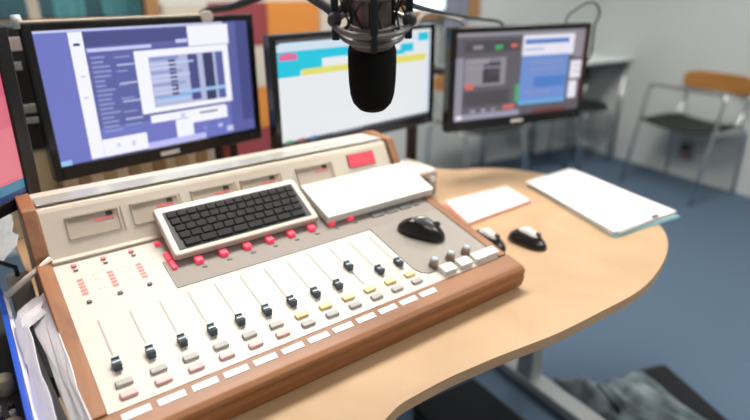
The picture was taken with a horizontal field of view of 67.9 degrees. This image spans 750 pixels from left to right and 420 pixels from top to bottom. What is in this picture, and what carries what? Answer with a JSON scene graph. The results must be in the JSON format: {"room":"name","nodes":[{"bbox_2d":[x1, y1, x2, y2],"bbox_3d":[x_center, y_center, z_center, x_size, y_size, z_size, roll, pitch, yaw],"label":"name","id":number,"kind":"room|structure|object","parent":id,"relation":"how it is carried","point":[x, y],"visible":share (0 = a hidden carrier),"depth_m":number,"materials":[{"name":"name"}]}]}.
{"room":"studio","nodes":[
{"label":"studio","id":0,"kind":"room"},
{"bbox_2d":[0,0,103,18],"bbox_3d":[-2.462,-1.116,3.060,2.600,2.600,1.350,-12,25,-28],"label":"wall","id":1,"kind":"structure","parent":0,"point":[7,7],"depth_m":3.79,"materials":[{"name":"teal"}]},
{"bbox_2d":[52,0,86,16],"bbox_3d":[-1.641,-1.071,3.001,0.150,2.240,0.029,-13,25,-28],"label":"curtain","id":2,"kind":"object","parent":1,"relation":"hanging from","point":[62,8],"visible":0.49,"depth_m":2.99,"materials":[{"name":"teal fabric"}]},
{"bbox_2d":[102,0,140,15],"bbox_3d":[-1.412,-1.121,3.124,0.200,2.240,0.030,-12,25,-28],"label":"curtain","id":3,"kind":"object","parent":1,"relation":"hanging from","point":[110,7],"visible":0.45,"depth_m":3.11,"materials":[{"name":"teal fabric"}]},
{"bbox_2d":[0,0,595,254],"bbox_3d":[-0.701,-1.335,3.133,5.600,2.750,0.150,-12,25,-28],"label":"wall","id":4,"kind":"structure","parent":0,"point":[446,151],"depth_m":4.19,"materials":[{"name":"grey paint"}]},
{"bbox_2d":[0,0,159,21],"bbox_3d":[-1.993,-1.273,2.334,1.940,1.000,0.200,-12,25,-28],"label":"window","id":5,"kind":"structure","parent":4,"relation":"in","point":[151,7],"depth_m":2.81,"materials":[{"name":"beige paint"}]},
{"bbox_2d":[160,3,206,14],"bbox_3d":[-1.004,-0.980,2.970,0.236,0.231,0.039,-12,25,-28],"label":"acoustic panel","id":6,"kind":"object","parent":4,"relation":"attached to","point":[166,8],"visible":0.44,"depth_m":2.91,"materials":[{"name":"beige fabric"}]},
{"bbox_2d":[207,2,267,44],"bbox_3d":[-0.760,-1.033,3.101,0.321,0.231,0.039,-12,25,-28],"label":"acoustic panel","id":7,"kind":"object","parent":4,"relation":"attached to","point":[258,9],"visible":0.42,"depth_m":3.12,"materials":[{"name":"red fabric"}]},
{"bbox_2d":[237,126,270,155],"bbox_3d":[-0.760,-0.378,3.369,0.321,0.226,0.039,-12,25,-28],"label":"acoustic panel","id":8,"kind":"object","parent":4,"relation":"attached to","point":[264,143],"visible":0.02,"depth_m":3.37,"materials":[{"name":"red fabric"}]},
{"bbox_2d":[255,45,265,86],"bbox_3d":[-0.760,-0.816,3.190,0.321,0.231,0.039,-12,25,-28],"label":"acoustic panel","id":9,"kind":"object","parent":4,"relation":"attached to","point":[259,54],"visible":0.02,"depth_m":3.22,"materials":[{"name":"beige fabric"}]},
{"bbox_2d":[258,86,268,126],"bbox_3d":[-0.760,-0.596,3.280,0.321,0.236,0.039,-12,25,-28],"label":"acoustic panel","id":10,"kind":"object","parent":4,"relation":"attached to","point":[262,92],"visible":0.02,"depth_m":3.31,"materials":[{"name":"orange fabric"}]},
{"bbox_2d":[265,1,318,34],"bbox_3d":[-0.478,-1.095,3.251,0.321,0.231,0.039,-12,25,-28],"label":"acoustic panel","id":11,"kind":"object","parent":4,"relation":"attached to","point":[282,17],"visible":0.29,"depth_m":3.22,"materials":[{"name":"orange fabric"}]},
{"bbox_2d":[319,0,348,30],"bbox_3d":[-0.197,-1.156,3.401,0.321,0.231,0.039,-12,25,-28],"label":"acoustic panel","id":12,"kind":"object","parent":4,"relation":"attached to","point":[323,24],"visible":0.04,"depth_m":3.33,"materials":[{"name":"beige fabric"}]},
{"bbox_2d":[399,0,480,19],"bbox_3d":[0.407,-1.832,3.596,0.657,1.120,0.210,-12,25,-28],"label":"window","id":13,"kind":"structure","parent":4,"relation":"in","point":[473,5],"depth_m":3.82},
{"bbox_2d":[442,0,467,64],"bbox_3d":[0.544,-1.701,3.564,0.185,1.500,0.030,-12,25,-28],"label":"curtain","id":14,"kind":"object","parent":13,"relation":"hanging from","point":[454,6],"visible":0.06,"depth_m":3.72,"materials":[{"name":"grey fabric"}]},
{"bbox_2d":[0,146,749,419],"bbox_3d":[0.986,1.090,0.967,5.900,0.100,6.900,-12,25,-28],"label":"floor","id":15,"kind":"structure","parent":0,"point":[693,321],"depth_m":2.40,"materials":[{"name":"blue carpet"}]},
{"bbox_2d":[0,310,60,419],"bbox_3d":[-0.638,0.703,0.811,0.503,0.779,0.867,-16,27,-34],"label":"equipment rack","id":16,"kind":"object","parent":15,"relation":"on","point":[11,406],"visible":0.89,"depth_m":0.87,"materials":[{"name":"black plastic"}]},
{"bbox_2d":[0,214,17,260],"bbox_3d":[-0.750,0.067,1.108,0.074,0.075,0.143,-16,27,-33],"label":"paper sheet","id":17,"kind":"object","parent":16,"relation":"on","point":[8,240],"visible":0.93,"depth_m":1.10,"materials":[{"name":"white paper"}]},
{"bbox_2d":[7,401,14,408],"bbox_3d":[-0.550,0.295,0.843,0.009,0.009,0.009,-16,27,-34],"label":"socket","id":18,"kind":"object","parent":16,"relation":"attached to","point":[11,404],"depth_m":0.84,"materials":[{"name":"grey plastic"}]},
{"bbox_2d":[9,409,16,416],"bbox_3d":[-0.538,0.302,0.828,0.009,0.009,0.009,-16,27,-34],"label":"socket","id":19,"kind":"object","parent":16,"relation":"attached to","point":[12,412],"depth_m":0.83,"materials":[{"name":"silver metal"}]},
{"bbox_2d":[0,285,37,419],"bbox_3d":[-0.515,0.294,0.838,0.014,0.208,0.520,-16,27,-34],"label":"folder","id":20,"kind":"object","parent":16,"relation":"on","point":[21,370],"visible":0.9,"depth_m":0.78,"materials":[{"name":"blue plastic"}]},
{"bbox_2d":[15,312,56,419],"bbox_3d":[-0.445,0.225,0.732,0.020,0.025,0.361,-16,27,-34],"label":"paper sheet","id":21,"kind":"object","parent":20,"relation":"on","point":[41,398],"visible":1,"depth_m":0.74,"materials":[{"name":"white paper"}]},
{"bbox_2d":[0,25,40,218],"bbox_3d":[-0.829,0.008,0.827,0.391,0.522,0.440,5,23,7],"label":"monitor","id":22,"kind":"object","parent":16,"relation":"on","point":[18,171],"visible":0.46,"depth_m":0.94,"materials":[{"name":"black plastic"}]},
{"bbox_2d":[0,260,53,377],"bbox_3d":[-0.638,0.203,1.026,0.041,0.234,0.063,-16,27,-34],"label":"storage box","id":23,"kind":"object","parent":16,"relation":"on","point":[26,293],"visible":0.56,"depth_m":0.99,"materials":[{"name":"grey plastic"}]},
{"bbox_2d":[34,344,68,419],"bbox_3d":[-0.418,0.330,0.762,0.013,0.199,0.350,-17,28,-36],"label":"folder","id":24,"kind":"object","parent":16,"relation":"on","point":[59,408],"visible":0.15,"depth_m":0.72,"materials":[{"name":"black plastic"}]},
{"bbox_2d":[29,293,90,419],"bbox_3d":[-0.408,0.231,0.738,0.028,0.077,0.422,-16,27,-35],"label":"paper sheet","id":25,"kind":"object","parent":24,"relation":"on","point":[45,329],"visible":0.98,"depth_m":0.75,"materials":[{"name":"white paper"}]},
{"bbox_2d":[16,295,45,327],"bbox_3d":[-0.535,0.159,0.865,0.038,0.038,0.077,-18,28,-37],"label":"paper sheet","id":26,"kind":"object","parent":25,"relation":"on","point":[31,317],"visible":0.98,"depth_m":0.85,"materials":[{"name":"white paper"}]},
{"bbox_2d":[10,148,58,237],"bbox_3d":[-0.932,-0.043,1.321,0.300,0.206,0.183,-16,27,-34],"label":"base cabinet","id":27,"kind":"object","parent":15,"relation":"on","point":[47,183],"visible":0.28,"depth_m":1.30,"materials":[{"name":"beige"}]},
{"bbox_2d":[0,22,44,149],"bbox_3d":[-0.930,-0.262,1.228,0.300,0.270,0.202,-16,27,-34],"label":"rack","id":28,"kind":"object","parent":27,"relation":"on","point":[35,133],"visible":0.21,"depth_m":1.23,"materials":[{"name":"black plastic"}]},
{"bbox_2d":[16,168,667,419],"bbox_3d":[-0.145,0.334,1.679,1.431,0.762,1.543,-15,27,-32],"label":"desk","id":29,"kind":"object","parent":15,"relation":"on","point":[585,275],"visible":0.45,"depth_m":1.05,"materials":[{"name":"brown wood"}]},
{"bbox_2d":[57,178,78,188],"bbox_3d":[-0.746,-0.072,1.350,0.030,0.238,0.151,-16,27,-34],"label":"box file","id":30,"kind":"object","parent":29,"relation":"on","point":[73,182],"visible":0.02,"depth_m":1.29,"materials":[{"name":"beige cardboard"}]},
{"bbox_2d":[78,176,90,184],"bbox_3d":[-0.724,-0.084,1.364,0.025,0.250,0.151,-16,27,-34],"label":"box file","id":31,"kind":"object","parent":29,"relation":"on","point":[83,180],"visible":0.04,"depth_m":1.30,"materials":[{"name":"beige cardboard"}]},
{"bbox_2d":[90,173,104,182],"bbox_3d":[-0.701,-0.088,1.380,0.028,0.244,0.151,-16,27,-34],"label":"box file","id":32,"kind":"object","parent":29,"relation":"on","point":[99,177],"visible":0.02,"depth_m":1.32,"materials":[{"name":"beige cardboard"}]},
{"bbox_2d":[103,170,116,179],"bbox_3d":[-0.678,-0.086,1.399,0.027,0.225,0.151,-16,27,-34],"label":"box file","id":33,"kind":"object","parent":29,"relation":"on","point":[109,175],"visible":0.02,"depth_m":1.34,"materials":[{"name":"beige cardboard"}]},
{"bbox_2d":[116,167,128,177],"bbox_3d":[-0.656,-0.094,1.415,0.027,0.228,0.151,-16,27,-34],"label":"box file","id":34,"kind":"object","parent":29,"relation":"on","point":[123,172],"visible":0.02,"depth_m":1.35,"materials":[{"name":"beige cardboard"}]},
{"bbox_2d":[128,165,140,175],"bbox_3d":[-0.633,-0.104,1.428,0.026,0.238,0.151,-16,27,-34],"label":"box file","id":35,"kind":"object","parent":29,"relation":"on","point":[133,170],"visible":0.02,"depth_m":1.37,"materials":[{"name":"beige cardboard"}]},
{"bbox_2d":[10,11,261,181],"bbox_3d":[-0.618,-0.240,1.402,0.513,0.508,0.404,-21,30,-41],"label":"monitor","id":36,"kind":"object","parent":29,"relation":"on","point":[110,93],"visible":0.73,"depth_m":1.21,"materials":[{"name":"black plastic"}]},
{"bbox_2d":[139,162,152,173],"bbox_3d":[-0.610,-0.101,1.448,0.030,0.216,0.151,-16,27,-34],"label":"box file","id":37,"kind":"object","parent":29,"relation":"on","point":[147,167],"visible":0.02,"depth_m":1.38,"materials":[{"name":"beige cardboard"}]},
{"bbox_2d":[152,159,165,171],"bbox_3d":[-0.586,-0.115,1.462,0.030,0.231,0.151,-16,27,-34],"label":"box file","id":38,"kind":"object","parent":29,"relation":"on","point":[157,165],"visible":0.02,"depth_m":1.40,"materials":[{"name":"beige cardboard"}]},
{"bbox_2d":[165,157,176,168],"bbox_3d":[-0.562,-0.117,1.481,0.026,0.221,0.151,-16,27,-34],"label":"box file","id":39,"kind":"object","parent":29,"relation":"on","point":[170,162],"visible":0.02,"depth_m":1.42,"materials":[{"name":"beige cardboard"}]},
{"bbox_2d":[176,154,187,166],"bbox_3d":[-0.539,-0.122,1.497,0.028,0.219,0.151,-16,27,-34],"label":"box file","id":40,"kind":"object","parent":29,"relation":"on","point":[180,160],"visible":0.02,"depth_m":1.43,"materials":[{"name":"beige cardboard"}]},
{"bbox_2d":[187,153,196,164],"bbox_3d":[-0.518,-0.127,1.512,0.023,0.217,0.151,-16,27,-34],"label":"box file","id":41,"kind":"object","parent":29,"relation":"on","point":[191,158],"visible":0.02,"depth_m":1.44,"materials":[{"name":"beige"}]},
{"bbox_2d":[196,150,207,162],"bbox_3d":[-0.497,-0.145,1.522,0.028,0.242,0.151,-16,27,-34],"label":"box file","id":42,"kind":"object","parent":29,"relation":"on","point":[201,156],"visible":0.02,"depth_m":1.46,"materials":[{"name":"beige"}]},
{"bbox_2d":[206,149,215,160],"bbox_3d":[-0.477,-0.140,1.540,0.021,0.220,0.151,-16,27,-34],"label":"box file","id":43,"kind":"object","parent":29,"relation":"on","point":[210,153],"visible":0.02,"depth_m":1.47,"materials":[{"name":"white"}]},
{"bbox_2d":[214,147,222,159],"bbox_3d":[-0.460,-0.147,1.551,0.021,0.224,0.151,-16,27,-34],"label":"box file","id":44,"kind":"object","parent":29,"relation":"on","point":[218,151],"visible":0.02,"depth_m":1.48,"materials":[{"name":"black"}]},
{"bbox_2d":[222,145,230,158],"bbox_3d":[-0.442,-0.154,1.562,0.021,0.229,0.151,-16,27,-34],"label":"box file","id":45,"kind":"object","parent":29,"relation":"on","point":[225,149],"visible":0.02,"depth_m":1.50,"materials":[{"name":"red"}]},
{"bbox_2d":[230,144,237,156],"bbox_3d":[-0.425,-0.167,1.571,0.021,0.246,0.151,-16,27,-34],"label":"box file","id":46,"kind":"object","parent":29,"relation":"on","point":[233,148],"visible":0.02,"depth_m":1.51,"materials":[{"name":"black"}]},
{"bbox_2d":[14,131,524,419],"bbox_3d":[-0.172,0.061,1.041,0.773,0.224,0.523,-16,27,-34],"label":"mixing console","id":47,"kind":"object","parent":29,"relation":"on","point":[225,333],"visible":0.95,"depth_m":0.93,"materials":[{"name":"beige plastic"}]},
{"bbox_2d":[4,257,51,298],"bbox_3d":[-0.557,0.108,0.895,0.077,0.052,0.010,-18,28,-37],"label":"rod","id":48,"kind":"object","parent":47,"relation":"on","point":[32,273],"visible":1,"depth_m":0.89,"materials":[{"name":"beige metal"}]},
{"bbox_2d":[153,179,317,260],"bbox_3d":[-0.256,0.012,1.051,0.286,0.064,0.106,-16,27,-34],"label":"keyboard","id":49,"kind":"object","parent":47,"relation":"on","point":[193,228],"visible":1,"depth_m":1.03,"materials":[{"name":"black plastic"}]},
{"bbox_2d":[300,162,433,223],"bbox_3d":[-0.013,-0.043,1.211,0.280,0.051,0.111,-16,27,-34],"label":"paper pad","id":50,"kind":"object","parent":47,"relation":"on","point":[343,197],"visible":0.94,"depth_m":1.19,"materials":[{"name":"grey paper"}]},
{"bbox_2d":[397,216,444,242],"bbox_3d":[0.093,0.033,1.123,0.099,0.050,0.048,3,22,8],"label":"computer mouse","id":51,"kind":"object","parent":47,"relation":"on","point":[423,228],"visible":1,"depth_m":1.11,"materials":[{"name":"black plastic"}]},
{"bbox_2d":[370,209,485,273],"bbox_3d":[0.110,0.060,1.118,0.180,0.039,0.158,-16,27,-34],"label":"control panel","id":52,"kind":"object","parent":47,"relation":"on","point":[461,243],"depth_m":1.10,"materials":[{"name":"grey plastic"}]},
{"bbox_2d":[199,0,416,112],"bbox_3d":[-0.256,-0.248,1.218,0.129,0.664,1.120,-12,25,-27],"label":"microphone","id":53,"kind":"object","parent":29,"relation":"on","point":[371,24],"visible":0.88,"depth_m":0.75,"materials":[{"name":"black plastic"}]},
{"bbox_2d":[348,45,395,112],"bbox_3d":[-0.004,-0.190,0.804,0.069,0.100,0.069,0,38,0],"label":"grille","id":54,"kind":"object","parent":53,"relation":"attached to","point":[372,77],"depth_m":0.77,"materials":[{"name":"black plastic"}]},
{"bbox_2d":[402,0,503,24],"bbox_3d":[0.182,-0.414,1.250,0.078,0.133,0.948,8,24,20],"label":"cable","id":55,"kind":"object","parent":53,"relation":"attached to","point":[415,6],"visible":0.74,"depth_m":1.30,"materials":[{"name":"black plastic"}]},
{"bbox_2d":[400,159,436,196],"bbox_3d":[0.059,-0.070,1.546,0.196,0.086,0.133,-16,27,-34],"label":"box","id":56,"kind":"object","parent":29,"relation":"on","point":[428,173],"visible":0.22,"depth_m":1.54,"materials":[{"name":"white cardboard"}]},
{"bbox_2d":[429,176,435,182],"bbox_3d":[0.159,-0.084,1.535,0.018,0.018,0.006,-16,27,-34],"label":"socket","id":57,"kind":"object","parent":56,"relation":"attached to","point":[432,179],"depth_m":1.53,"materials":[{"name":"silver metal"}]},
{"bbox_2d":[406,65,443,161],"bbox_3d":[0.146,-0.310,1.683,0.533,0.425,0.124,-10,24,-22],"label":"pole","id":58,"kind":"object","parent":29,"relation":"on","point":[411,132],"visible":0.02,"depth_m":1.69,"materials":[{"name":"black plastic"}]},
{"bbox_2d":[263,23,435,149],"bbox_3d":[-0.050,-0.334,1.481,0.560,0.284,0.064,-20,29,-39],"label":"monitor","id":59,"kind":"object","parent":58,"relation":"attached to","point":[309,99],"visible":0.67,"depth_m":1.39,"materials":[{"name":"black plastic"}]},
{"bbox_2d":[416,12,466,26],"bbox_3d":[0.203,-0.549,1.692,0.182,0.105,0.026,-8,23,-18],"label":"cable","id":60,"kind":"object","parent":59,"relation":"attached to","point":[424,14],"visible":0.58,"depth_m":1.68,"materials":[{"name":"grey plastic"}]},
{"bbox_2d":[442,22,591,132],"bbox_3d":[0.421,-0.406,1.678,0.500,0.290,0.064,-10,24,-23],"label":"monitor","id":61,"kind":"object","parent":58,"relation":"attached to","point":[497,75],"visible":1,"depth_m":1.64,"materials":[{"name":"black plastic"}]},
{"bbox_2d":[565,1,600,61],"bbox_3d":[0.646,-0.543,1.751,0.118,0.213,0.028,-7,23,-17],"label":"cable","id":62,"kind":"object","parent":61,"relation":"attached to","point":[588,2],"visible":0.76,"depth_m":1.73,"materials":[{"name":"grey plastic"}]},
{"bbox_2d":[444,185,531,225],"bbox_3d":[0.309,-0.017,1.516,0.290,0.008,0.151,-14,26,-30],"label":"notepad","id":63,"kind":"object","parent":29,"relation":"on","point":[474,208],"visible":0.89,"depth_m":1.51,"materials":[{"name":"beige paper"}]},
{"bbox_2d":[476,228,505,251],"bbox_3d":[0.258,0.061,1.280,0.048,0.042,0.100,-19,29,-38],"label":"computer mouse","id":64,"kind":"object","parent":29,"relation":"on","point":[494,238],"visible":0.48,"depth_m":1.26,"materials":[{"name":"black plastic"}]},
{"bbox_2d":[507,227,546,251],"bbox_3d":[0.352,0.059,1.286,0.048,0.042,0.100,-20,30,-40],"label":"computer mouse","id":65,"kind":"object","parent":29,"relation":"on","point":[525,237],"visible":1,"depth_m":1.27,"materials":[{"name":"black plastic"}]},
{"bbox_2d":[526,169,678,237],"bbox_3d":[0.603,-0.036,1.551,0.254,0.019,0.440,-9,24,-20],"label":"paper stack","id":66,"kind":"object","parent":29,"relation":"on","point":[613,210],"visible":1,"depth_m":1.49,"materials":[{"name":"white paper"}]},
{"bbox_2d":[411,378,523,419],"bbox_3d":[0.317,0.694,1.711,0.296,0.070,0.384,-14,26,-30],"label":"equipment case","id":67,"kind":"object","parent":15,"relation":"on","point":[467,400],"visible":0.95,"depth_m":1.78,"materials":[{"name":"black plastic"}]},
{"bbox_2d":[425,75,527,170],"bbox_3d":[0.697,-0.513,3.748,0.552,0.767,0.502,-13,26,-30],"label":"chair","id":68,"kind":"object","parent":15,"relation":"on","point":[439,79],"visible":0.42,"depth_m":3.69,"materials":[{"name":"silver metal"}]},
{"bbox_2d":[481,117,578,170],"bbox_3d":[1.160,-0.645,4.071,0.552,0.767,0.502,-12,25,-27],"label":"chair","id":69,"kind":"object","parent":15,"relation":"on","point":[577,118],"visible":0.07,"depth_m":4.09,"materials":[{"name":"silver metal"}]},
{"bbox_2d":[546,99,611,167],"bbox_3d":[1.625,-0.619,4.409,0.424,0.459,0.424,-12,25,-28],"label":"chair","id":70,"kind":"object","parent":15,"relation":"on","point":[586,105],"visible":0.78,"depth_m":4.31,"materials":[{"name":"grey metal"}]},
{"bbox_2d":[529,52,631,167],"bbox_3d":[1.606,-0.808,4.432,0.594,0.790,0.416,-12,25,-28],"label":"side table","id":71,"kind":"object","parent":15,"relation":"on","point":[595,59],"visible":0.54,"depth_m":4.32,"materials":[{"name":"white laminate"}]},
{"bbox_2d":[596,365,726,419],"bbox_3d":[0.930,0.658,1.774,0.335,0.088,0.431,-6,23,-14],"label":"bag","id":72,"kind":"object","parent":15,"relation":"on","point":[665,377],"visible":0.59,"depth_m":1.82,"materials":[{"name":"black fabric"}]},
{"bbox_2d":[554,370,706,419],"bbox_3d":[0.840,0.632,1.778,0.256,0.122,0.566,-11,25,-25],"label":"jacket","id":73,"kind":"object","parent":72,"relation":"on","point":[637,396],"visible":0.98,"depth_m":1.78,"materials":[{"name":"grey fabric"}]},
{"bbox_2d":[620,70,749,205],"bbox_3d":[2.105,-0.514,3.749,0.502,0.767,0.552,-11,25,-26],"label":"chair","id":74,"kind":"object","parent":15,"relation":"on","point":[677,121],"visible":1,"depth_m":3.72,"materials":[{"name":"silver metal"}]},
{"bbox_2d":[579,0,749,196],"bbox_3d":[3.476,-0.773,1.758,0.150,2.750,6.900,-12,25,-28],"label":"wall","id":75,"kind":"structure","parent":0,"point":[665,40],"depth_m":4.03,"materials":[{"name":"white paint"}]},
{"bbox_2d":[677,139,695,159],"bbox_3d":[2.237,-0.433,4.006,0.041,0.130,0.100,-12,25,-28],"label":"wall socket","id":76,"kind":"object","parent":75,"relation":"attached to","point":[686,147],"visible":1,"depth_m":3.99,"materials":[{"name":"grey plastic"}]},
{"bbox_2d":[681,152,688,157],"bbox_3d":[2.228,-0.395,4.003,0.008,0.030,0.050,-12,25,-28],"label":"switch","id":77,"kind":"object","parent":76,"relation":"attached to","point":[683,154],"depth_m":4.00,"materials":[{"name":"red"}]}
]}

